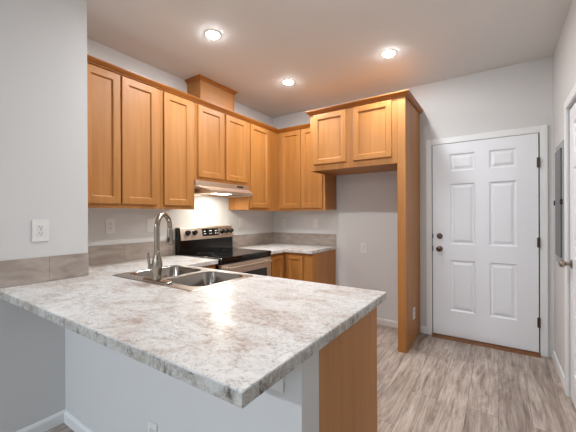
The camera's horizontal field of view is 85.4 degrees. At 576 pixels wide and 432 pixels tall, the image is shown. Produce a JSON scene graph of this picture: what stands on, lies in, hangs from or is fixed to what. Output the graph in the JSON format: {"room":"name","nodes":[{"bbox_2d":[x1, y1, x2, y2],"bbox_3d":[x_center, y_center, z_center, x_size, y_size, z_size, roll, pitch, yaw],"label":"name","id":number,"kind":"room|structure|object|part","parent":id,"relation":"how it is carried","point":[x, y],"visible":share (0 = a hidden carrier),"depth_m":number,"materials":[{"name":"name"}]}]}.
{"room":"kitchen","nodes":[
{"label":"kitchen","id":0,"kind":"room"},
{"bbox_2d":[0,0,87,431],"bbox_3d":[-3.079,-0.059,0.083,0.579,2.770,5.299,0,0,34],"label":"wall","id":1,"kind":"structure","parent":0,"point":[44,137],"depth_m":1.89,"materials":[{"name":"white paint"}]},
{"bbox_2d":[32,219,48,241],"bbox_3d":[-1.504,0.088,1.898,0.009,0.134,0.088,0,0,34],"label":"wall outlet","id":2,"kind":"object","parent":1,"relation":"attached to","point":[40,227],"visible":1,"depth_m":1.89,"materials":[{"name":"white plastic"}]},
{"bbox_2d":[16,409,65,431],"bbox_3d":[-2.864,1.288,-0.135,0.013,0.074,5.152,0,0,34],"label":"baseboard","id":3,"kind":"structure","parent":1,"relation":"attached to","point":[50,422],"depth_m":1.92,"materials":[{"name":"white paint"}]},
{"bbox_2d":[0,253,88,287],"bbox_3d":[-1.485,0.326,1.923,0.010,0.153,0.466,0,0,34],"label":"backsplash","id":4,"kind":"structure","parent":1,"relation":"attached to","point":[16,272],"depth_m":1.90,"materials":[{"name":"beige tile"}]},
{"bbox_2d":[87,38,273,263],"bbox_3d":[-1.028,-0.070,3.544,0.120,2.770,2.733,0,0,34],"label":"wall","id":5,"kind":"structure","parent":0,"point":[130,223],"depth_m":3.10,"materials":[{"name":"white paint"}]},
{"bbox_2d":[105,218,114,233],"bbox_3d":[-1.529,0.085,2.683,0.009,0.130,0.082,0,0,34],"label":"wall outlet","id":6,"kind":"object","parent":5,"relation":"attached to","point":[109,222],"visible":1,"depth_m":2.68,"materials":[{"name":"white plastic"}]},
{"bbox_2d":[87,62,160,208],"bbox_3d":[-1.421,-0.588,2.550,0.340,1.054,0.640,0,0,34],"label":"upper cabinet","id":7,"kind":"object","parent":5,"relation":"attached to","point":[123,113],"visible":0.76,"depth_m":2.44,"materials":[{"name":"brown wood"}]},
{"bbox_3d":[-1.388,-0.594,2.323,0.006,0.884,0.148,0,0,34],"label":"door panel","id":8,"kind":"part","parent":7,"relation":"part of","materials":[{"name":"brown wood"}]},
{"bbox_3d":[-1.383,-0.594,2.320,0.020,1.002,0.266,0,0,34],"label":"door","id":9,"kind":"part","parent":7,"relation":"part of","materials":[{"name":"brown wood"}]},
{"bbox_3d":[-1.216,-0.595,2.567,0.020,1.002,0.306,0,0,34],"label":"door","id":10,"kind":"part","parent":7,"relation":"part of","materials":[{"name":"brown wood"}]},
{"bbox_3d":[-1.221,-0.595,2.571,0.006,0.884,0.188,0,0,34],"label":"door panel","id":11,"kind":"part","parent":7,"relation":"part of","materials":[{"name":"brown wood"}]},
{"bbox_2d":[88,240,173,264],"bbox_3d":[-1.450,0.325,2.796,0.010,0.153,0.998,0,0,34],"label":"backsplash","id":12,"kind":"structure","parent":5,"relation":"attached to","point":[103,254],"depth_m":2.78,"materials":[{"name":"beige tile"}]},
{"bbox_2d":[147,218,154,231],"bbox_3d":[-1.315,0.088,3.000,0.009,0.130,0.082,0,0,34],"label":"light switch","id":13,"kind":"object","parent":5,"relation":"attached to","point":[150,221],"visible":0.88,"depth_m":2.99,"materials":[{"name":"white plastic"}]},
{"bbox_2d":[160,90,193,209],"bbox_3d":[-1.139,-0.589,2.968,0.340,1.054,0.366,0,0,34],"label":"upper cabinet","id":14,"kind":"object","parent":5,"relation":"attached to","point":[176,112],"visible":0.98,"depth_m":2.86,"materials":[{"name":"brown wood"}]},
{"bbox_3d":[-1.016,-0.596,2.875,0.006,0.884,0.179,0,0,34],"label":"door panel","id":15,"kind":"part","parent":14,"relation":"part of","materials":[{"name":"brown wood"}]},
{"bbox_2d":[185,74,237,110],"bbox_3d":[-0.844,-1.296,3.501,0.239,0.316,0.573,0,0,34],"label":"chase","id":16,"kind":"object","parent":5,"relation":"attached to","point":[202,87],"visible":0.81,"depth_m":3.36,"materials":[{"name":"brown wood"}]},
{"bbox_3d":[-0.845,-1.437,3.501,0.239,0.034,0.573,0,0,34],"label":"chase crown","id":17,"kind":"part","parent":16,"relation":"part of","materials":[{"name":"brown wood"}]},
{"bbox_2d":[194,102,247,185],"bbox_3d":[-0.818,-0.736,3.447,0.340,0.764,0.787,0,0,34],"label":"upper cabinet","id":18,"kind":"object","parent":5,"relation":"attached to","point":[220,139],"visible":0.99,"depth_m":3.29,"materials":[{"name":"brown wood"}]},
{"bbox_2d":[87,54,309,132],"bbox_3d":[-0.579,-1.131,3.239,0.970,0.040,2.728,0,0,34],"label":"crown molding","id":19,"kind":"structure","parent":18,"relation":"on","point":[90,59],"depth_m":2.86,"materials":[{"name":"brown wood"}]},
{"bbox_3d":[-0.789,-0.742,3.204,0.020,0.712,0.341,0,0,34],"label":"door","id":20,"kind":"part","parent":18,"relation":"part of","materials":[{"name":"brown wood"}]},
{"bbox_3d":[-0.794,-0.742,3.207,0.006,0.594,0.223,0,0,34],"label":"door panel","id":21,"kind":"part","parent":18,"relation":"part of","materials":[{"name":"brown wood"}]},
{"bbox_3d":[-0.577,-0.743,3.518,0.020,0.712,0.342,0,0,34],"label":"door","id":22,"kind":"part","parent":18,"relation":"part of","materials":[{"name":"brown wood"}]},
{"bbox_3d":[-0.582,-0.743,3.521,0.006,0.594,0.224,0,0,34],"label":"door panel","id":23,"kind":"part","parent":18,"relation":"part of","materials":[{"name":"brown wood"}]},
{"bbox_2d":[194,180,252,197],"bbox_3d":[-0.758,-0.289,3.408,0.478,0.128,0.778,0,0,34],"label":"range hood","id":24,"kind":"object","parent":5,"relation":"attached to","point":[201,188],"visible":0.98,"depth_m":3.31,"materials":[{"name":"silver metal"}]},
{"bbox_2d":[239,218,242,226],"bbox_3d":[-0.609,0.087,4.050,0.009,0.118,0.075,0,0,34],"label":"wall outlet","id":25,"kind":"object","parent":5,"relation":"attached to","point":[240,219],"visible":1,"depth_m":4.04,"materials":[{"name":"white plastic"}]},
{"bbox_2d":[233,232,273,247],"bbox_3d":[-0.477,0.320,4.243,0.010,0.153,0.934,0,0,34],"label":"backsplash","id":26,"kind":"structure","parent":5,"relation":"attached to","point":[260,238],"depth_m":4.23,"materials":[{"name":"beige tile"}]},
{"bbox_2d":[229,122,278,210],"bbox_3d":[-0.337,-0.594,4.161,0.340,1.054,0.931,0,0,34],"label":"upper cabinet","id":27,"kind":"object","parent":5,"relation":"attached to","point":[262,142],"visible":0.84,"depth_m":3.89,"materials":[{"name":"brown wood"}]},
{"bbox_3d":[-0.347,-0.599,3.860,0.020,1.002,0.358,0,0,34],"label":"door","id":28,"kind":"part","parent":27,"relation":"part of","materials":[{"name":"brown wood"}]},
{"bbox_3d":[-0.352,-0.599,3.863,0.006,0.884,0.240,0,0,34],"label":"door panel","id":29,"kind":"part","parent":27,"relation":"part of","materials":[{"name":"brown wood"}]},
{"bbox_3d":[-0.222,-0.594,4.083,0.020,1.054,0.931,0,0,34],"label":"frame","id":30,"kind":"part","parent":27,"relation":"part of","materials":[{"name":"brown wood"}]},
{"bbox_2d":[65,328,318,431],"bbox_3d":[-0.661,0.879,1.557,1.782,0.872,0.117,0,0,34],"label":"wall","id":31,"kind":"structure","parent":0,"point":[107,390],"depth_m":1.45,"materials":[{"name":"white paint"}]},
{"bbox_2d":[64,410,92,431],"bbox_3d":[-0.690,1.278,1.500,1.769,0.074,0.013,0,0,34],"label":"baseboard","id":32,"kind":"structure","parent":31,"relation":"attached to","point":[70,420],"depth_m":1.91,"materials":[{"name":"white paint"}]},
{"bbox_2d":[147,420,156,431],"bbox_3d":[-0.639,1.030,1.467,0.075,0.118,0.009,0,0,34],"label":"wall outlet","id":33,"kind":"object","parent":31,"relation":"attached to","point":[151,427],"visible":1,"depth_m":1.47,"materials":[{"name":"white plastic"}]},
{"bbox_2d":[270,377,283,392],"bbox_3d":[-0.044,0.537,1.065,0.070,0.115,0.009,0,0,34],"label":"wall outlet","id":34,"kind":"object","parent":31,"relation":"attached to","point":[279,386],"visible":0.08,"depth_m":1.05,"materials":[{"name":"white plastic"}]},
{"bbox_2d":[45,324,575,431],"bbox_3d":[-0.291,1.345,-0.171,6.700,0.060,8.384,0,0,34],"label":"floor","id":35,"kind":"structure","parent":0,"point":[439,385],"depth_m":2.34,"materials":[{"name":"brown wood"}]},
{"bbox_2d":[202,264,214,268],"bbox_3d":[-1.018,0.878,2.881,0.630,0.875,0.380,0,0,34],"label":"base cabinet","id":36,"kind":"object","parent":35,"relation":"on","point":[208,266],"visible":0.09,"depth_m":2.82,"materials":[{"name":"brown wood"}]},
{"bbox_2d":[175,226,271,276],"bbox_3d":[-0.650,0.705,3.331,0.722,1.176,0.762,0,0,34],"label":"range","id":37,"kind":"object","parent":35,"relation":"on","point":[209,242],"visible":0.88,"depth_m":3.30,"materials":[{"name":"black metal"}]},
{"bbox_2d":[180,248,270,260],"bbox_3d":[-0.640,0.400,3.322,0.589,0.026,0.760,0,0,34],"label":"cooktop","id":38,"kind":"object","parent":37,"relation":"in","point":[220,254],"depth_m":3.23,"materials":[{"name":"black glass"}]},
{"bbox_2d":[215,256,271,276],"bbox_3d":[-0.645,0.853,3.327,0.712,0.880,0.760,0,0,34],"label":"oven","id":39,"kind":"object","parent":37,"relation":"in","point":[257,265],"depth_m":3.13,"materials":[{"name":"silver glass"}]},
{"bbox_2d":[271,252,283,277],"bbox_3d":[-0.386,0.874,3.820,0.630,0.875,0.336,0,0,34],"label":"base cabinet","id":40,"kind":"object","parent":35,"relation":"on","point":[277,264],"visible":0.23,"depth_m":3.67,"materials":[{"name":"brown wood"}]},
{"bbox_3d":[-0.130,0.828,3.666,0.006,0.619,0.139,0,0,34],"label":"door panel","id":41,"kind":"part","parent":40,"relation":"part of","materials":[{"name":"brown wood"}]},
{"bbox_3d":[-0.150,0.823,3.662,0.020,0.775,0.336,0,0,34],"label":"frame","id":42,"kind":"part","parent":40,"relation":"part of","materials":[{"name":"brown wood"}]},
{"bbox_2d":[284,249,335,284],"bbox_3d":[0.030,0.872,4.101,1.006,0.875,0.632,0,0,34],"label":"base cabinet","id":43,"kind":"object","parent":35,"relation":"on","point":[320,267],"visible":0.25,"depth_m":3.72,"materials":[{"name":"brown wood"}]},
{"bbox_2d":[235,243,335,253],"bbox_3d":[-0.056,0.415,3.966,1.018,0.038,0.949,0,0,34],"label":"countertop","id":44,"kind":"structure","parent":43,"relation":"on","point":[275,248],"depth_m":3.91,"materials":[{"name":"stone"}]},
{"bbox_3d":[0.081,0.827,3.698,0.222,0.715,0.020,0,0,34],"label":"door","id":45,"kind":"part","parent":43,"relation":"part of","materials":[{"name":"brown wood"}]},
{"bbox_3d":[0.085,0.827,3.703,0.126,0.619,0.006,0,0,34],"label":"door panel","id":46,"kind":"part","parent":43,"relation":"part of","materials":[{"name":"brown wood"}]},
{"bbox_3d":[0.116,0.822,3.699,0.381,0.775,0.020,0,0,34],"label":"frame","id":47,"kind":"part","parent":43,"relation":"part of","materials":[{"name":"brown wood"}]},
{"bbox_3d":[0.446,0.871,3.833,0.016,0.875,0.611,0,0,34],"label":"panel","id":48,"kind":"part","parent":43,"relation":"part of","materials":[{"name":"brown wood"}]},
{"bbox_2d":[319,307,376,431],"bbox_3d":[-0.396,0.876,1.852,1.670,0.875,0.664,0,0,34],"label":"base cabinet","id":49,"kind":"object","parent":35,"relation":"on","point":[347,363],"visible":0.11,"depth_m":1.35,"materials":[{"name":"brown wood"}]},
{"bbox_2d":[0,255,386,407],"bbox_3d":[-0.639,0.419,1.961,2.287,0.038,1.484,0,0,34],"label":"countertop","id":50,"kind":"structure","parent":49,"relation":"on","point":[232,342],"depth_m":1.22,"materials":[{"name":"stone"}]},
{"bbox_2d":[142,212,173,284],"bbox_3d":[-0.750,0.185,1.938,0.256,0.420,0.208,0,0,34],"label":"faucet","id":51,"kind":"object","parent":50,"relation":"on","point":[156,266],"visible":1,"depth_m":1.87,"materials":[{"name":"silver metal"}]},
{"bbox_3d":[-0.834,0.273,1.889,0.040,0.102,0.034,0,0,12],"label":"handle","id":52,"kind":"part","parent":51,"relation":"part of","materials":[{"name":"silver metal"}]},
{"bbox_3d":[-0.789,0.388,1.880,0.256,0.014,0.056,0,0,34],"label":"deck plate","id":53,"kind":"part","parent":51,"relation":"part of","materials":[{"name":"silver metal"}]},
{"bbox_3d":[-0.784,0.095,1.967,0.031,0.240,0.207,0,0,4],"label":"spout","id":54,"kind":"part","parent":51,"relation":"part of","materials":[{"name":"silver metal"}]},
{"bbox_2d":[112,265,252,290],"bbox_3d":[-0.710,0.487,2.089,0.837,0.182,0.512,0,0,34],"label":"sink","id":55,"kind":"object","parent":50,"relation":"in","point":[186,278],"visible":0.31,"depth_m":2.15,"materials":[{"name":"silver metal"}]},
{"bbox_3d":[-0.863,0.486,2.222,0.365,0.181,0.391,0,0,34],"label":"bowl","id":56,"kind":"part","parent":55,"relation":"part of","materials":[{"name":"silver metal"}]},
{"bbox_3d":[-0.527,0.485,1.987,0.360,0.181,0.406,0,0,34],"label":"bowl","id":57,"kind":"part","parent":55,"relation":"part of","materials":[{"name":"silver metal"}]},
{"bbox_2d":[397,96,419,352],"bbox_3d":[1.268,0.082,3.252,0.076,2.446,0.654,0,0,34],"label":"end panel","id":58,"kind":"object","parent":35,"relation":"on","point":[408,118],"visible":1,"depth_m":3.04,"materials":[{"name":"brown wood"}]},
{"bbox_3d":[1.282,0.082,3.256,0.055,2.446,0.632,0,0,34],"label":"panel","id":59,"kind":"part","parent":58,"relation":"part of","materials":[{"name":"brown wood"}]},
{"bbox_2d":[432,333,540,357],"bbox_3d":[1.956,1.290,3.144,0.918,0.026,0.075,0,0,34],"label":"threshold","id":60,"kind":"object","parent":35,"relation":"on","point":[447,337],"visible":1,"depth_m":3.10,"materials":[{"name":"brown wood"}]},
{"bbox_2d":[84,0,571,117],"bbox_3d":[-0.302,-1.495,-0.173,6.700,0.080,8.384,0,0,34],"label":"ceiling","id":61,"kind":"structure","parent":0,"point":[331,51],"depth_m":2.59,"materials":[{"name":"white paint"}]},
{"bbox_2d":[205,30,220,38],"bbox_3d":[-0.605,-1.450,2.504,0.126,0.010,0.126,0,0,34],"label":"recessed light","id":62,"kind":"object","parent":61,"relation":"in","point":[211,34],"visible":1,"depth_m":2.49,"materials":[{"name":"white paint"}]},
{"bbox_2d":[283,80,293,84],"bbox_3d":[0.002,-1.453,3.398,0.126,0.010,0.126,0,0,34],"label":"recessed light","id":63,"kind":"object","parent":61,"relation":"in","point":[287,82],"visible":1,"depth_m":3.38,"materials":[{"name":"white"}]},
{"bbox_2d":[381,50,395,56],"bbox_3d":[0.907,-1.456,2.808,0.126,0.010,0.126,0,0,34],"label":"recessed light","id":64,"kind":"object","parent":61,"relation":"in","point":[389,53],"visible":1,"depth_m":2.79,"materials":[{"name":"white"}]},
{"bbox_2d":[273,56,553,356],"bbox_3d":[1.147,-0.079,3.807,3.435,2.770,0.129,0,0,34],"label":"wall","id":65,"kind":"structure","parent":0,"point":[520,95],"depth_m":3.50,"materials":[{"name":"white paint"}]},
{"bbox_2d":[274,232,335,245],"bbox_3d":[0.206,0.317,4.355,1.015,0.153,0.010,0,0,34],"label":"backsplash","id":66,"kind":"structure","parent":65,"relation":"attached to","point":[292,238],"depth_m":4.32,"materials":[{"name":"beige tile"}]},
{"bbox_2d":[278,127,335,210],"bbox_3d":[0.245,-0.596,4.127,0.701,1.054,0.340,0,0,34],"label":"upper cabinet","id":67,"kind":"object","parent":65,"relation":"attached to","point":[300,189],"visible":0.77,"depth_m":4.00,"materials":[{"name":"brown wood"}]},
{"bbox_3d":[0.033,-0.601,4.077,0.312,1.002,0.020,0,0,34],"label":"door","id":68,"kind":"part","parent":67,"relation":"part of","materials":[{"name":"brown wood"}]},
{"bbox_3d":[0.037,-0.601,4.082,0.194,0.884,0.006,0,0,34],"label":"door panel","id":69,"kind":"part","parent":67,"relation":"part of","materials":[{"name":"brown wood"}]},
{"bbox_3d":[0.299,-0.602,3.906,0.186,0.884,0.006,0,0,34],"label":"door panel","id":70,"kind":"part","parent":67,"relation":"part of","materials":[{"name":"brown wood"}]},
{"bbox_3d":[0.295,-0.602,3.901,0.304,1.002,0.020,0,0,34],"label":"door","id":71,"kind":"part","parent":67,"relation":"part of","materials":[{"name":"brown wood"}]},
{"bbox_2d":[313,219,317,227],"bbox_3d":[0.372,0.098,4.244,0.080,0.120,0.009,0,0,34],"label":"light switch","id":72,"kind":"object","parent":65,"relation":"attached to","point":[315,221],"visible":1,"depth_m":4.24,"materials":[{"name":"white plastic"}]},
{"bbox_2d":[310,98,396,176],"bbox_3d":[0.828,-0.824,3.532,0.960,0.631,0.674,0,0,34],"label":"upper cabinet","id":73,"kind":"object","parent":65,"relation":"attached to","point":[360,139],"visible":0.97,"depth_m":3.27,"materials":[{"name":"brown wood"}]},
{"bbox_3d":[0.449,-0.847,3.393,0.386,0.552,0.020,0,0,34],"label":"door","id":74,"kind":"part","parent":73,"relation":"part of","materials":[{"name":"brown wood"}]},
{"bbox_3d":[0.452,-0.847,3.398,0.268,0.434,0.006,0,0,34],"label":"door panel","id":75,"kind":"part","parent":73,"relation":"part of","materials":[{"name":"brown wood"}]},
{"bbox_2d":[305,89,422,115],"bbox_3d":[0.853,-1.160,3.503,1.117,0.040,0.694,0,0,34],"label":"crown molding","id":76,"kind":"structure","parent":73,"relation":"on","point":[407,93],"depth_m":3.18,"materials":[{"name":"brown wood"}]},
{"bbox_3d":[0.843,-0.849,3.135,0.278,0.434,0.006,0,0,34],"label":"door panel","id":77,"kind":"part","parent":73,"relation":"part of","materials":[{"name":"brown wood"}]},
{"bbox_3d":[0.840,-0.849,3.130,0.396,0.552,0.020,0,0,34],"label":"door","id":78,"kind":"part","parent":73,"relation":"part of","materials":[{"name":"brown wood"}]},
{"bbox_2d":[361,243,365,252],"bbox_3d":[0.935,0.394,3.866,0.075,0.122,0.009,0,0,34],"label":"wall outlet","id":79,"kind":"object","parent":65,"relation":"attached to","point":[363,245],"visible":1,"depth_m":3.86,"materials":[{"name":"white plastic"}]},
{"bbox_2d":[377,318,397,327],"bbox_3d":[1.025,1.269,3.807,0.955,0.074,0.013,0,0,34],"label":"baseboard","id":80,"kind":"structure","parent":65,"relation":"attached to","point":[380,321],"depth_m":3.69,"materials":[{"name":"white paint"}]},
{"bbox_2d":[420,326,426,333],"bbox_3d":[1.512,1.267,3.479,0.067,0.074,0.013,0,0,34],"label":"baseboard","id":81,"kind":"structure","parent":65,"relation":"attached to","point":[423,329],"depth_m":3.47,"materials":[{"name":"white paint"}]},
{"bbox_2d":[432,133,540,351],"bbox_3d":[1.945,0.251,3.130,0.920,2.040,0.101,0,0,34],"label":"door","id":82,"kind":"structure","parent":65,"relation":"in","point":[486,239],"depth_m":3.11,"materials":[{"name":"white paint"}]},
{"bbox_3d":[1.617,0.352,3.333,0.060,0.060,0.073,0,0,34],"label":"knob","id":83,"kind":"part","parent":82,"relation":"part of","materials":[{"name":"silver metal"}]},
{"bbox_2d":[426,125,547,356],"bbox_3d":[1.965,0.232,3.167,1.040,2.142,0.020,0,0,34],"label":"trim","id":84,"kind":"structure","parent":65,"relation":"attached to","point":[542,130],"depth_m":2.90,"materials":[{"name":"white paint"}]},
{"bbox_2d":[553,0,575,397],"bbox_3d":[1.778,-0.080,1.776,0.120,2.770,2.534,0,0,34],"label":"wall","id":85,"kind":"structure","parent":0,"point":[564,56],"depth_m":2.48,"materials":[{"name":"white paint"}]},
{"bbox_2d":[552,350,564,389],"bbox_3d":[2.243,1.265,2.580,0.013,0.074,0.658,0,0,34],"label":"baseboard","id":86,"kind":"structure","parent":85,"relation":"attached to","point":[555,359],"depth_m":2.57,"materials":[{"name":"white paint"}]},
{"bbox_2d":[554,140,563,261],"bbox_3d":[2.140,-0.095,2.457,0.037,0.945,0.354,0,0,34],"label":"breaker panel","id":87,"kind":"object","parent":85,"relation":"attached to","point":[559,155],"visible":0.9,"depth_m":2.38,"materials":[{"name":"grey metal"}]},
{"bbox_3d":[2.133,-0.100,2.461,0.011,0.835,0.254,0,0,34],"label":"panel door","id":88,"kind":"part","parent":87,"relation":"part of","materials":[{"name":"grey metal"}]},
{"bbox_2d":[558,102,575,408],"bbox_3d":[1.778,0.270,1.908,0.108,2.045,0.796,0,0,34],"label":"door","id":89,"kind":"structure","parent":85,"relation":"in","point":[561,263],"depth_m":2.14,"materials":[{"name":"white paint"}]},
{"bbox_3d":[1.949,0.336,2.194,0.073,0.060,0.060,0,0,34],"label":"knob","id":90,"kind":"part","parent":89,"relation":"part of","materials":[{"name":"silver metal"}]},
{"bbox_2d":[564,84,575,396],"bbox_3d":[1.783,0.236,1.905,0.018,2.137,0.944,0,0,34],"label":"trim","id":91,"kind":"structure","parent":85,"relation":"attached to","point":[572,95],"depth_m":2.25,"materials":[{"name":"white paint"}]}
]}

